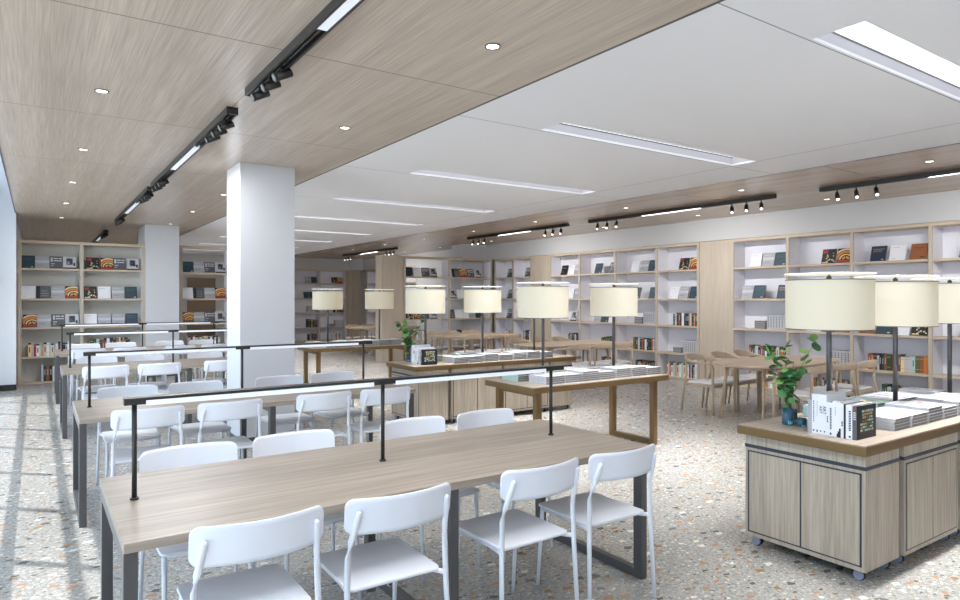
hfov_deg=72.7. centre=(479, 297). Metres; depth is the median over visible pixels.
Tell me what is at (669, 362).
upright book
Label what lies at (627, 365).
magazine
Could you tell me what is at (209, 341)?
chair
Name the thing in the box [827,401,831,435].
book
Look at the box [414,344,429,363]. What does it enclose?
book
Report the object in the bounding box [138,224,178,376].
wall column
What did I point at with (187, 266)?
book
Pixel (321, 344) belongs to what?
light bar
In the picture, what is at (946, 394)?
magazine
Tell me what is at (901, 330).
book
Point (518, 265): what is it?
bookcase
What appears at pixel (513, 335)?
armchair
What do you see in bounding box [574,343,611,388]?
armchair
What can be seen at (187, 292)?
book
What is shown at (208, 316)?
book
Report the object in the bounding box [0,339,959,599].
floor
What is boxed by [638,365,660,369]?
magazine
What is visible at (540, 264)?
wall panel
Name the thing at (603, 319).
book
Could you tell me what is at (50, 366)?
upright book
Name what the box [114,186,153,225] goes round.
track light
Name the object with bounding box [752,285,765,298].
book
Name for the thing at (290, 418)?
chair
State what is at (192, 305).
door
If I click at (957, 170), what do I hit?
track light
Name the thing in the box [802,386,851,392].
cushion
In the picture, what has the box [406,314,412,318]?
book
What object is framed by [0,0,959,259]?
ceiling
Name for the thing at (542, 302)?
lamp
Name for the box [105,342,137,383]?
chair
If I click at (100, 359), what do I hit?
chair
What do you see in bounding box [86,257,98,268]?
book
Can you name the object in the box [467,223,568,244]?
track light
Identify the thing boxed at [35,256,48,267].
book
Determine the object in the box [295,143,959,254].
trim
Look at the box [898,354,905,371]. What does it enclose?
upright book
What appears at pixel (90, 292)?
book
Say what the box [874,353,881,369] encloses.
upright book
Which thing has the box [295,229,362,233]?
recessed light
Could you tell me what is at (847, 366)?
armchair
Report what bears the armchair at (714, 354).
on the floor
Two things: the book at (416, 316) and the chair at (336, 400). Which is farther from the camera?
the book at (416, 316)
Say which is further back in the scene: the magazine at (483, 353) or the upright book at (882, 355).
the upright book at (882, 355)
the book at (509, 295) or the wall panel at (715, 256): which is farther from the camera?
the book at (509, 295)
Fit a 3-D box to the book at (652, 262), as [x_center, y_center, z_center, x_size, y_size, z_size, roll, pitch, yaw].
[3.572,-0.664,13.430,0.093,0.241,0.215,0,0,-34]
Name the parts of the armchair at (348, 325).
backrest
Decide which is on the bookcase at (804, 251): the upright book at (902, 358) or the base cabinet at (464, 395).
the upright book at (902, 358)
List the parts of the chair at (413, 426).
backrest, leg, seat, leg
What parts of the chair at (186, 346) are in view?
backrest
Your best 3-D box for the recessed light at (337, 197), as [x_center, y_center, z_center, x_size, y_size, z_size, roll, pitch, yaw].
[-0.972,-1.535,10.347,2.790,0.090,0.320,0,0,-34]
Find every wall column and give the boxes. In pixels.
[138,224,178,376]
[227,162,294,440]
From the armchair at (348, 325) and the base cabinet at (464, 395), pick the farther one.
the armchair at (348, 325)
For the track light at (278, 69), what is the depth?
3.73 m
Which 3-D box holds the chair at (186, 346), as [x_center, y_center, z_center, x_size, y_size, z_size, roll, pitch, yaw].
[-4.923,1.172,10.659,0.483,0.817,0.533,0,0,-33]
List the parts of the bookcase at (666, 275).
shelf, shelf, shelf, shelf, shelf, shelf, shelf, shelf, shelf, shelf, shelf, shelf, shelf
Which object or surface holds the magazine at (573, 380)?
on the display table at (535, 390)
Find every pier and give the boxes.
[0,156,16,387]
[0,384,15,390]
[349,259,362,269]
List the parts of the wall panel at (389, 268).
rail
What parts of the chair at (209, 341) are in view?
backrest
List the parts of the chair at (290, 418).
leg, backrest, seat frame, seat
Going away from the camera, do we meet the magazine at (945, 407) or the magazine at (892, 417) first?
the magazine at (892, 417)
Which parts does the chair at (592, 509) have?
leg, seat, seat frame, leg, backrest, leg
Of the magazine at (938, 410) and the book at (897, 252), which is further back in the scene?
the book at (897, 252)
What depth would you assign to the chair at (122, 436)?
5.50 m
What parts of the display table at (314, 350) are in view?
leg frame, leg frame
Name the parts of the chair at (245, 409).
leg, seat, backrest, leg, leg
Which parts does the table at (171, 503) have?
leg frame, leg frame, leg frame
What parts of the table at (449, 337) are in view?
leg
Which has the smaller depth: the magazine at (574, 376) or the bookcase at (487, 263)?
the magazine at (574, 376)
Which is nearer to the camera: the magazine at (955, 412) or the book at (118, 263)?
the magazine at (955, 412)
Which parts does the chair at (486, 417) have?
backrest, seat, leg, leg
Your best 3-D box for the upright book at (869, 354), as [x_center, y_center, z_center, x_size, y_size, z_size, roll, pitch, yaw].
[5.994,0.960,9.964,0.166,0.240,0.046,0,0,-34]
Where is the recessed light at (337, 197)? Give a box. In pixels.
[337,197,489,211]
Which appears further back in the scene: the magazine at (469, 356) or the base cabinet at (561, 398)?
the base cabinet at (561, 398)
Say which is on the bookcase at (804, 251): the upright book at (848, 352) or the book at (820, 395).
the upright book at (848, 352)
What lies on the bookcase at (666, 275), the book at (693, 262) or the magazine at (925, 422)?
the book at (693, 262)
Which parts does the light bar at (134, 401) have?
post, post, post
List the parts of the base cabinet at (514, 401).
door, door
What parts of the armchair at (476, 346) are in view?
backrest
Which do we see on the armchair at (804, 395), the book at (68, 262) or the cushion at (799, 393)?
the cushion at (799, 393)
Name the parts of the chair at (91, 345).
leg, backrest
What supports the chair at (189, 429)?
on the floor
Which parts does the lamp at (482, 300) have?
lamp shade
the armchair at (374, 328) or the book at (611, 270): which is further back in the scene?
the armchair at (374, 328)
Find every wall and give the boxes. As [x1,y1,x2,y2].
[17,220,21,381]
[183,254,365,344]
[361,190,959,348]
[452,244,485,350]
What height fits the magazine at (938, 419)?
0.018 m
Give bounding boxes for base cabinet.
[391,367,447,419]
[448,366,501,422]
[502,362,548,411]
[548,361,571,408]
[745,434,899,579]
[894,432,957,562]
[951,431,959,535]
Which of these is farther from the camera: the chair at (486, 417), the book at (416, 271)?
the book at (416, 271)
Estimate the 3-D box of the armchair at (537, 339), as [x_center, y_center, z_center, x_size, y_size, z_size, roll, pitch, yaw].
[1.276,1.184,12.844,0.527,0.796,0.571,0,0,-33]
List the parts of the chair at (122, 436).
leg, leg, backrest, seat frame, seat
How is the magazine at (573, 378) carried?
on the magazine at (573, 380)
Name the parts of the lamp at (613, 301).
lamp shade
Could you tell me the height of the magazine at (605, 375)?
0.018 m
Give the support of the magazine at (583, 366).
on the magazine
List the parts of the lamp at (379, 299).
lamp shade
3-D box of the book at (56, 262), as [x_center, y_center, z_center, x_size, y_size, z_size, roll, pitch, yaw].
[-7.974,-0.664,12.268,0.215,0.241,0.093,0,0,-34]
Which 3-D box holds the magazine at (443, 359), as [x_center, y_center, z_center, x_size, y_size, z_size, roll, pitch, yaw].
[-0.311,0.801,8.392,0.213,0.018,0.265,0,0,-34]
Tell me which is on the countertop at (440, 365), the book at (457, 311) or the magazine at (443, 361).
the magazine at (443, 361)
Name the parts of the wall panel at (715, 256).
rail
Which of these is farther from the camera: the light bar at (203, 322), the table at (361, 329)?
the table at (361, 329)
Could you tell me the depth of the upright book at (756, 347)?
11.47 m
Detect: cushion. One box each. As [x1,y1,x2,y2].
[454,350,477,352]
[475,349,499,351]
[572,362,587,365]
[578,361,609,364]
[599,359,630,362]
[688,379,730,385]
[714,376,753,382]
[739,374,772,379]
[792,389,818,397]
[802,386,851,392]
[824,383,871,390]
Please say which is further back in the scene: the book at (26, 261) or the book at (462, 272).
the book at (462, 272)
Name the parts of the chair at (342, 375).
backrest, seat frame, seat, leg, leg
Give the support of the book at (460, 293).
on the bookcase at (487, 263)
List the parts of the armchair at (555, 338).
backrest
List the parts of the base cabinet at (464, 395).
door, door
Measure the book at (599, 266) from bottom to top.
0.241 m
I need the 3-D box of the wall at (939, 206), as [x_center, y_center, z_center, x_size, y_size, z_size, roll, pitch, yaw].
[3.341,0.055,14.070,0.600,3.050,28.500,0,0,-34]
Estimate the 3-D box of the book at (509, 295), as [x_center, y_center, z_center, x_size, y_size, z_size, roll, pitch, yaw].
[0.818,-0.104,17.490,0.093,0.241,0.215,0,0,-34]
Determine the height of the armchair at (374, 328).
0.796 m
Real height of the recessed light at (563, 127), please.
0.090 m
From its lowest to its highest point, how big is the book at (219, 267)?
0.241 m
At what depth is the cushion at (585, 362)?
11.66 m
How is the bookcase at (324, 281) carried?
on the floor
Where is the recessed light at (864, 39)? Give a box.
[816,21,959,97]
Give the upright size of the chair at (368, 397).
0.817 m
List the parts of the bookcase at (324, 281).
shelf, shelf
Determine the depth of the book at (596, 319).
14.74 m
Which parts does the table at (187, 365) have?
leg frame, leg frame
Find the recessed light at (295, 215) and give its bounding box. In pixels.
[295,215,417,224]
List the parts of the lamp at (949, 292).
lamp shade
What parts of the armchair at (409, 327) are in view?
backrest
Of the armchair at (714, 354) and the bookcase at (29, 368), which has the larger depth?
the bookcase at (29, 368)
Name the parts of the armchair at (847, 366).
leg, leg, backrest, leg, leg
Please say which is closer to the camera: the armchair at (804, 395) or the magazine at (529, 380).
the magazine at (529, 380)
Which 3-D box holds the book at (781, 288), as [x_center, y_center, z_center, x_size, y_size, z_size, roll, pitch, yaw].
[5.167,-0.104,11.088,0.093,0.241,0.215,0,0,-34]
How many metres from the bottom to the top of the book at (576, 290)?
0.241 m
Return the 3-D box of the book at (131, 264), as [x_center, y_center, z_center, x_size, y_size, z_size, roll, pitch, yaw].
[-6.924,-0.664,12.992,0.215,0.241,0.094,0,0,-34]
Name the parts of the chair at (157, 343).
backrest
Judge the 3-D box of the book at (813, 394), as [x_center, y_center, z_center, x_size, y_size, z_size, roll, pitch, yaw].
[2.092,0.692,3.971,0.226,0.235,0.021,0,0,-34]
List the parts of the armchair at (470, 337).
backrest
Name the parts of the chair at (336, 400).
leg, seat, backrest, leg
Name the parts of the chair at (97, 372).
leg, seat, backrest, leg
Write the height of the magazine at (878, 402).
0.019 m
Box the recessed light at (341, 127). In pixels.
[339,126,349,129]
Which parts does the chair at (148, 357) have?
backrest, seat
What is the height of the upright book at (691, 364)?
0.281 m
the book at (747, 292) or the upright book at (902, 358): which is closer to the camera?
the upright book at (902, 358)
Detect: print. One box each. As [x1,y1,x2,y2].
[424,351,434,361]
[830,408,831,434]
[835,407,840,437]
[849,411,850,437]
[860,409,872,431]
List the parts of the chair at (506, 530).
leg, seat, leg, seat frame, backrest, leg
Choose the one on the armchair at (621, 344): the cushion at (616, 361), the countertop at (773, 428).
the cushion at (616, 361)
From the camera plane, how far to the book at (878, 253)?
9.82 m
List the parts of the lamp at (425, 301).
lamp shade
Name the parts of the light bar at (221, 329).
post, post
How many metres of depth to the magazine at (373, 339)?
11.53 m
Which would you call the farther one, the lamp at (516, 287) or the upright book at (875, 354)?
the upright book at (875, 354)
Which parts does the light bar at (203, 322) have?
post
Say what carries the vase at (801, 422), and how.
on the countertop at (773, 428)
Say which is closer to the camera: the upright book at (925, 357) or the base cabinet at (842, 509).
the base cabinet at (842, 509)
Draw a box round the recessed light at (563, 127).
[545,122,750,163]
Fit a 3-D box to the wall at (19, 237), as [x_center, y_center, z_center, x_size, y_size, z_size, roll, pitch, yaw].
[-10.450,0.055,14.601,0.260,3.050,7.100,0,0,-34]
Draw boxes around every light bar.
[59,321,218,350]
[66,328,226,367]
[83,341,371,407]
[123,365,563,500]
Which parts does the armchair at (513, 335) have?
backrest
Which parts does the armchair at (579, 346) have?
backrest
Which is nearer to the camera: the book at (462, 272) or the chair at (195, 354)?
the chair at (195, 354)
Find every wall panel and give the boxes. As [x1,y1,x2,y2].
[346,270,360,339]
[376,255,403,361]
[532,255,548,350]
[699,239,730,378]
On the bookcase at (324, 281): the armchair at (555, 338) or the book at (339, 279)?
the book at (339, 279)
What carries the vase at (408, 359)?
on the countertop at (440, 365)
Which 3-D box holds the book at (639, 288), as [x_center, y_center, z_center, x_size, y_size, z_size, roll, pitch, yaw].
[3.322,-0.104,13.815,0.093,0.241,0.215,0,0,-34]
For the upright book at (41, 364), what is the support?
on the bookcase at (29, 368)
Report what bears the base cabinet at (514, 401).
on the floor
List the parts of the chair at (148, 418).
leg, seat, backrest, leg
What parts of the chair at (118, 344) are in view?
backrest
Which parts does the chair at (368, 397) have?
leg, leg, seat, backrest, leg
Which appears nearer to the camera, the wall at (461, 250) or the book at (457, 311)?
the book at (457, 311)
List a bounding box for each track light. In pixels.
[91,230,108,242]
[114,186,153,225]
[150,106,237,191]
[245,0,364,101]
[342,247,397,260]
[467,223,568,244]
[588,194,776,229]
[819,168,959,200]
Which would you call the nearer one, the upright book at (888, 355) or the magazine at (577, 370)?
the magazine at (577, 370)
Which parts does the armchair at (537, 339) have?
backrest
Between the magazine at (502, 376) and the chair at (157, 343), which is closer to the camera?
the magazine at (502, 376)
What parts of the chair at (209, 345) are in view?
backrest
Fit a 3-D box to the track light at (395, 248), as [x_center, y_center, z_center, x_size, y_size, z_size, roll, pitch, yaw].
[-3.549,-1.366,20.570,0.110,0.209,4.000,0,0,-34]
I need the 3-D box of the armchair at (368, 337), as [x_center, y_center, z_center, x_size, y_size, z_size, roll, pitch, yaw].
[-3.269,1.184,19.585,0.527,0.796,0.571,0,0,-35]
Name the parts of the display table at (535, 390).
leg frame, leg frame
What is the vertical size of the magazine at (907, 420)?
0.018 m
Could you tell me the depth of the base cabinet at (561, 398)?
9.21 m
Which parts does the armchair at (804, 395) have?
leg, seat frame, leg, backrest, leg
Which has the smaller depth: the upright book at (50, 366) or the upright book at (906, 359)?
the upright book at (906, 359)
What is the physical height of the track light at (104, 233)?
0.150 m
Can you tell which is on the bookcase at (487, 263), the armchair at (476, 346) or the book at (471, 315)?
the book at (471, 315)
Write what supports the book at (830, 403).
on the countertop at (773, 428)
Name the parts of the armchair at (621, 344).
backrest, leg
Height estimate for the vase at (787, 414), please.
0.105 m
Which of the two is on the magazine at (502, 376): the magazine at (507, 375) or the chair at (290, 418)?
the magazine at (507, 375)
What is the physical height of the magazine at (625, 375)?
0.018 m
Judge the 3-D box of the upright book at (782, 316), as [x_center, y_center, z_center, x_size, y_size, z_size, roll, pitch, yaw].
[5.204,0.415,11.124,0.166,0.250,0.050,0,0,-34]
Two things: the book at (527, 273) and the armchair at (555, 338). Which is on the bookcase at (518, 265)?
the book at (527, 273)
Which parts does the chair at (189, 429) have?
leg, backrest, seat frame, seat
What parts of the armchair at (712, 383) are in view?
leg, backrest, leg, seat frame, leg, leg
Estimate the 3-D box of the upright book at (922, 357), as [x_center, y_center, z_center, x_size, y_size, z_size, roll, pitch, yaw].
[6.392,0.960,9.379,0.166,0.240,0.046,0,0,-34]
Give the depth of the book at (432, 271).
16.98 m
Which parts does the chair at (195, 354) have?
backrest, seat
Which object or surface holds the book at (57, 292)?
on the bookcase at (29, 368)
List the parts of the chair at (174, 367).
leg, backrest, seat, leg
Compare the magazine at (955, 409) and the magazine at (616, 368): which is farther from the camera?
the magazine at (616, 368)
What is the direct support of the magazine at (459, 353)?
on the magazine
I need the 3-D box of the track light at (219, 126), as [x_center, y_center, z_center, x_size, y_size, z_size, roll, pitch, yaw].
[-3.036,-1.395,6.686,0.130,0.150,4.030,0,0,-34]
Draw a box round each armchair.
[344,324,366,351]
[361,324,375,351]
[363,327,375,355]
[407,326,420,344]
[423,331,450,354]
[441,330,469,354]
[451,335,480,352]
[460,330,488,350]
[472,334,502,351]
[491,333,520,350]
[508,338,529,349]
[530,337,563,354]
[550,336,583,361]
[552,344,593,390]
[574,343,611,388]
[596,342,635,386]
[681,353,735,415]
[705,351,758,411]
[728,350,780,407]
[772,364,833,417]
[798,362,857,412]
[821,359,877,395]
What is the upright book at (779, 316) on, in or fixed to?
on the bookcase at (804, 251)
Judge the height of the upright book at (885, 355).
0.240 m
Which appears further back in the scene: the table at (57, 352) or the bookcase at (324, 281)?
the bookcase at (324, 281)
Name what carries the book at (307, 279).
on the bookcase at (324, 281)
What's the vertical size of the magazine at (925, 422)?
0.018 m
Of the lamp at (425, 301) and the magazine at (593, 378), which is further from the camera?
the lamp at (425, 301)
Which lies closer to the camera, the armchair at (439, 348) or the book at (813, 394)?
the book at (813, 394)
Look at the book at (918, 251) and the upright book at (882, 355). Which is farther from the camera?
the upright book at (882, 355)
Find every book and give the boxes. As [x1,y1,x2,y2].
[21,255,34,267]
[21,286,35,298]
[23,314,36,326]
[28,343,30,356]
[31,342,33,356]
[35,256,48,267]
[36,286,49,298]
[36,344,38,355]
[37,314,50,326]
[41,364,42,380]
[43,342,46,355]
[43,365,45,380]
[46,365,48,380]
[49,256,62,268]
[49,365,52,380]
[51,286,64,298]
[51,343,53,355]
[52,314,64,326]
[63,257,75,268]
[65,286,77,298]
[65,314,78,326]
[84,286,96,298]
[84,314,96,323]
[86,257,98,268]
[98,286,110,298]
[98,314,110,325]
[100,258,112,269]
[112,287,123,298]
[112,313,124,325]
[113,258,125,269]
[125,287,136,298]
[125,313,137,322]
[126,259,138,269]
[183,261,193,271]
[183,288,192,297]
[183,312,193,321]
[193,262,204,272]
[193,288,203,297]
[193,312,204,321]
[204,262,214,272]
[204,288,214,297]
[204,312,214,320]
[215,262,225,272]
[215,288,225,297]
[215,312,225,322]
[303,292,309,297]
[304,277,310,282]
[311,277,316,282]
[331,277,336,282]
[337,277,342,282]
[406,267,412,275]
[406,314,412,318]
[413,267,420,275]
[413,314,421,318]
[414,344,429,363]
[416,347,433,364]
[419,348,434,364]
[421,268,429,276]
[421,349,436,364]
[429,268,436,276]
[429,314,437,318]
[450,290,456,297]
[450,309,454,317]
[451,268,459,276]
[454,309,461,317]
[456,290,463,297]
[459,269,466,276]
[461,309,468,317]
[466,269,474,277]
[468,313,475,317]
[474,269,481,277]
[506,309,511,317]
[507,269,511,276]
[507,290,511,297]
[525,268,529,276]
[560,265,568,274]
[567,265,575,274]
[569,289,574,297]
[570,311,577,320]
[574,288,577,297]
[593,317,600,321]
[594,263,603,273]
[601,317,608,321]
[609,262,613,272]
[631,261,640,271]
[638,287,641,297]
[638,337,644,348]
[639,260,649,271]
[648,260,654,270]
[648,287,654,297]
[668,361,674,374]
[669,287,680,298]
[675,362,681,375]
[678,258,689,269]
[678,287,689,298]
[681,362,688,376]
[683,363,689,376]
[689,257,696,268]
[689,286,696,298]
[690,363,696,377]
[691,313,694,325]
[691,341,693,352]
[695,364,696,378]
[741,285,753,298]
[750,253,762,266]
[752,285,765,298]
[754,320,766,322]
[755,345,762,356]
[762,252,775,265]
[767,315,769,328]
[772,315,774,328]
[774,252,785,265]
[775,315,777,329]
[776,285,784,298]
[778,315,780,329]
[781,315,783,329]
[808,398,811,432]
[812,391,831,432]
[815,391,834,433]
[819,391,838,434]
[821,249,836,263]
[823,392,845,434]
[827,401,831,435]
[829,401,832,435]
[833,350,836,364]
[833,398,859,437]
[836,248,849,262]
[837,350,841,364]
[840,350,846,363]
[841,400,860,437]
[843,350,848,362]
[844,401,863,438]
[846,401,871,439]
[847,351,849,361]
[852,403,875,440]
[860,327,875,333]
[868,353,873,368]
[870,246,887,260]
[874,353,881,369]
[876,327,892,333]
[877,355,878,369]
[879,353,884,369]
[882,355,883,369]
[884,354,886,369]
[884,384,891,391]
[887,354,892,370]
[889,244,907,260]
[891,355,892,370]
[898,327,910,334]
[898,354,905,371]
[901,356,905,371]
[904,357,908,371]
[909,356,913,372]
[910,243,927,259]
[910,327,927,335]
[912,356,914,372]
[915,356,920,372]
[920,356,923,373]
[924,356,927,373]
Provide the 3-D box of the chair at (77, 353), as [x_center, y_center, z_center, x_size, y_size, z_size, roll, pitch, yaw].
[-5.985,1.172,9.953,0.483,0.817,0.533,0,0,-33]
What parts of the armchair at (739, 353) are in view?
leg, backrest, leg, leg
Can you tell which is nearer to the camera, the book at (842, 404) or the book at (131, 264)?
the book at (842, 404)
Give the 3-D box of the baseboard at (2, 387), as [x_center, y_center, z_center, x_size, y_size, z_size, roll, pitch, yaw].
[-8.410,1.530,10.860,1.120,0.100,0.020,0,0,-34]
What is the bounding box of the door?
[187,278,215,336]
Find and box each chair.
[67,343,99,396]
[70,348,106,404]
[76,356,116,399]
[82,365,128,399]
[96,384,160,484]
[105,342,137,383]
[110,405,184,476]
[113,347,146,383]
[125,354,166,388]
[138,362,180,393]
[138,441,252,599]
[155,341,186,381]
[164,345,195,383]
[168,380,230,444]
[177,505,323,599]
[187,352,226,416]
[189,339,219,378]
[191,398,262,458]
[199,344,226,378]
[204,360,226,388]
[253,429,361,599]
[255,375,315,437]
[283,390,351,444]
[310,371,368,443]
[320,482,450,599]
[344,386,409,444]
[379,416,480,582]
[457,408,553,561]
[459,457,579,599]
[536,444,656,599]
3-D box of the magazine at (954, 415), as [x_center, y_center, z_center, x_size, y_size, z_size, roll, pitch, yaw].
[3.108,0.800,4.512,0.213,0.018,0.265,0,0,-34]
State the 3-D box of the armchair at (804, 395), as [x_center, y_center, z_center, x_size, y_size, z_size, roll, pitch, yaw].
[3.964,1.184,7.927,0.527,0.796,0.571,0,0,-33]
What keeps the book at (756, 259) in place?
on the bookcase at (804, 251)
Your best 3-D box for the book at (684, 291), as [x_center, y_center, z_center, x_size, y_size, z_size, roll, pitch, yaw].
[4.008,-0.104,12.789,0.093,0.241,0.215,0,0,-34]
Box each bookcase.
[18,240,144,384]
[179,245,226,372]
[295,269,345,341]
[366,266,415,344]
[403,256,491,360]
[494,256,531,349]
[549,242,699,379]
[731,220,959,397]
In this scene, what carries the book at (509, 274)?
on the bookcase at (518, 265)
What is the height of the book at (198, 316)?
0.241 m
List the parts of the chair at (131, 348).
backrest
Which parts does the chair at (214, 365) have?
leg, backrest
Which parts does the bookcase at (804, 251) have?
shelf, shelf, shelf, shelf, shelf, shelf, shelf, shelf, shelf, shelf, shelf, shelf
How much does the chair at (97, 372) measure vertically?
0.817 m
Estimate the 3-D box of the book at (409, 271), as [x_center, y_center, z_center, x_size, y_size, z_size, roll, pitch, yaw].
[-1.806,-0.664,16.584,0.215,0.241,0.093,0,0,-34]
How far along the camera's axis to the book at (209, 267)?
14.27 m
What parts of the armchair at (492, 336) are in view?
backrest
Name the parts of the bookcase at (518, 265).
panel, shelf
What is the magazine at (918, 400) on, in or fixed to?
on the magazine
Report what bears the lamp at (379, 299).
on the display table at (314, 350)
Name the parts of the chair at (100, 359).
leg, backrest, seat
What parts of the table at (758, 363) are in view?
leg, leg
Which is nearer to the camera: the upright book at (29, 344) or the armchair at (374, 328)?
the upright book at (29, 344)
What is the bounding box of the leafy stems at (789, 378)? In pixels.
[764,334,820,412]
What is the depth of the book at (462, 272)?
17.51 m
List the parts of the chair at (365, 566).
leg, seat, seat frame, leg, backrest, leg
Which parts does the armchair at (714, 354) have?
leg, backrest, leg, leg, seat frame, leg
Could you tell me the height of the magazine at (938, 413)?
0.018 m
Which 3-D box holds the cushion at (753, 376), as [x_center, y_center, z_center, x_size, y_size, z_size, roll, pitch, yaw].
[4.088,1.169,9.673,0.444,0.029,0.440,0,0,-34]
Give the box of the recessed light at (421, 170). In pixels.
[415,169,588,192]
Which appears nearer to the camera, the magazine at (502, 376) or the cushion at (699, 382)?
the magazine at (502, 376)
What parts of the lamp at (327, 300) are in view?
lamp shade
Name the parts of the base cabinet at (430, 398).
door, door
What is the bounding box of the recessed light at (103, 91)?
[94,89,108,93]
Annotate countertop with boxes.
[386,354,575,371]
[737,412,959,456]
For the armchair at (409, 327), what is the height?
0.796 m
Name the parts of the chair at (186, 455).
leg, leg, seat, seat frame, backrest, leg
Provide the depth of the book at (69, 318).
12.40 m
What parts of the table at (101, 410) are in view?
leg frame, leg frame, leg frame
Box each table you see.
[54,343,224,403]
[60,357,226,438]
[72,378,415,527]
[100,419,647,599]
[297,343,414,382]
[346,326,408,353]
[427,333,508,354]
[485,374,668,444]
[517,340,616,360]
[712,355,840,418]
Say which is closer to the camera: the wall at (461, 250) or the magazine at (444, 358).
the magazine at (444, 358)
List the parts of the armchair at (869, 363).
leg, leg, seat frame, backrest, leg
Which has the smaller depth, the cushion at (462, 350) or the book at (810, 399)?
the book at (810, 399)
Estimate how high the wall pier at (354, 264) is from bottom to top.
0.405 m
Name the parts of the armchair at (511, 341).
backrest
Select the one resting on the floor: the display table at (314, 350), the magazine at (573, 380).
the display table at (314, 350)
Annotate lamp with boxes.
[312,289,342,341]
[365,289,393,338]
[405,285,445,343]
[463,286,501,352]
[516,287,534,350]
[517,282,568,372]
[589,283,637,365]
[784,272,876,390]
[854,275,939,400]
[910,278,959,392]
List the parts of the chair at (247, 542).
leg, seat, backrest, leg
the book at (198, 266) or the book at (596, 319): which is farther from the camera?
the book at (596, 319)
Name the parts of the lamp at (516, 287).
lamp shade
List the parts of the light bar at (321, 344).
post, post, post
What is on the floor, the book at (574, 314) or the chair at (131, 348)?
the chair at (131, 348)
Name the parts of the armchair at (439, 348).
backrest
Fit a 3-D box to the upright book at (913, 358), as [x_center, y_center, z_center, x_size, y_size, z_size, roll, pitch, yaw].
[6.330,0.966,9.470,0.166,0.228,0.046,0,0,-34]
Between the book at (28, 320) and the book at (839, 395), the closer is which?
the book at (839, 395)
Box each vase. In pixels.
[406,354,410,361]
[782,407,793,424]
[794,408,796,423]
[797,418,806,426]
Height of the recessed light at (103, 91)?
0.008 m
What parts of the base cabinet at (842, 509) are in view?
door, door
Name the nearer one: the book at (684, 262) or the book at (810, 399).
the book at (810, 399)
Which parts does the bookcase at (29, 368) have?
shelf, shelf, shelf, shelf, shelf, shelf, shelf, shelf, shelf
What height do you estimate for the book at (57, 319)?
0.241 m
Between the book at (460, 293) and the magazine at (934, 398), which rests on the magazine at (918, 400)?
the magazine at (934, 398)
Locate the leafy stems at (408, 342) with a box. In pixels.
[395,317,423,356]
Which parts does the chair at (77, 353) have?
leg, leg, backrest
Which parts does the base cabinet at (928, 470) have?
door, door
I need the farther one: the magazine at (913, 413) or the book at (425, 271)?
the book at (425, 271)
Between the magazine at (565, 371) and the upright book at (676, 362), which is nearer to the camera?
the magazine at (565, 371)
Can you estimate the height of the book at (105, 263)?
0.241 m
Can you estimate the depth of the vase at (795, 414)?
4.20 m
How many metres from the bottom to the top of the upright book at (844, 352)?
0.250 m
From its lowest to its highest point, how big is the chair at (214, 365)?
0.817 m
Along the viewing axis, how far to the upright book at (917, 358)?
9.38 m
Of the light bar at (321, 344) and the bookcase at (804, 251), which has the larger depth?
the bookcase at (804, 251)
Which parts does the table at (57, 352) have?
leg frame, leg frame, leg frame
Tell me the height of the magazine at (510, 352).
0.019 m
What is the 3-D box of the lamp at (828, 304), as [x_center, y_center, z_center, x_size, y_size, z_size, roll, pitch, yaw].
[2.188,0.329,4.087,0.511,0.962,0.511,0,0,-34]
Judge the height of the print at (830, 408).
0.156 m
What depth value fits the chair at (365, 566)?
2.64 m
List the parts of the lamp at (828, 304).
lamp shade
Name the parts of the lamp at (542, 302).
lamp shade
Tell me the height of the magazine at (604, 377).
0.018 m
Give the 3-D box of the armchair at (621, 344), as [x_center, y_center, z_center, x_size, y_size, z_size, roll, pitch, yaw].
[2.501,1.184,11.975,0.527,0.796,0.571,0,0,-34]
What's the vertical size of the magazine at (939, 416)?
0.018 m
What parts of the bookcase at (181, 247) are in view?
shelf, shelf, shelf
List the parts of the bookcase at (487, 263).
shelf, shelf, shelf, shelf, shelf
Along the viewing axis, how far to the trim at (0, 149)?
7.97 m
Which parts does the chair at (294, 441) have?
leg, backrest, leg, seat, seat frame, leg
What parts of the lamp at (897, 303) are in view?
lamp shade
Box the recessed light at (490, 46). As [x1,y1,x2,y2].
[485,43,500,49]
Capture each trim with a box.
[0,149,15,212]
[180,0,724,235]
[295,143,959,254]
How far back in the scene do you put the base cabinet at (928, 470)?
4.00 m
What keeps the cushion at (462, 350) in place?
on the armchair at (470, 337)
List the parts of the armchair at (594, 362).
leg, backrest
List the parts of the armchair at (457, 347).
backrest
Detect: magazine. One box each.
[373,339,389,340]
[443,359,467,361]
[443,361,467,363]
[444,355,467,358]
[444,358,467,360]
[449,352,471,355]
[459,355,482,357]
[474,352,497,355]
[497,353,512,355]
[502,351,525,353]
[502,376,528,379]
[502,378,528,381]
[507,375,528,377]
[517,350,539,352]
[529,373,562,378]
[529,376,562,380]
[529,378,562,382]
[529,380,562,384]
[553,371,580,376]
[563,376,580,378]
[563,378,580,380]
[563,380,580,382]
[565,368,597,373]
[565,371,597,375]
[571,365,598,368]
[581,374,597,377]
[581,376,597,379]
[581,378,597,380]
[591,369,613,373]
[598,366,630,370]
[598,373,614,375]
[598,375,614,377]
[598,377,614,379]
[602,363,629,365]
[603,369,630,372]
[614,364,645,368]
[614,373,630,375]
[615,375,630,377]
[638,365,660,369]
[847,396,891,405]
[855,394,906,401]
[871,391,921,399]
[876,406,926,417]
[876,411,910,421]
[876,419,909,424]
[876,422,909,428]
[876,425,909,431]
[885,400,942,410]
[885,406,942,413]
[898,391,926,395]
[899,387,946,393]
[909,400,956,410]
[909,415,926,420]
[910,418,926,423]
[910,421,926,426]
[916,395,959,404]
[918,400,959,406]
[927,411,942,416]
[927,414,942,419]
[927,417,941,422]
[930,392,959,397]
[942,414,956,419]
[943,408,956,413]
[943,411,956,416]

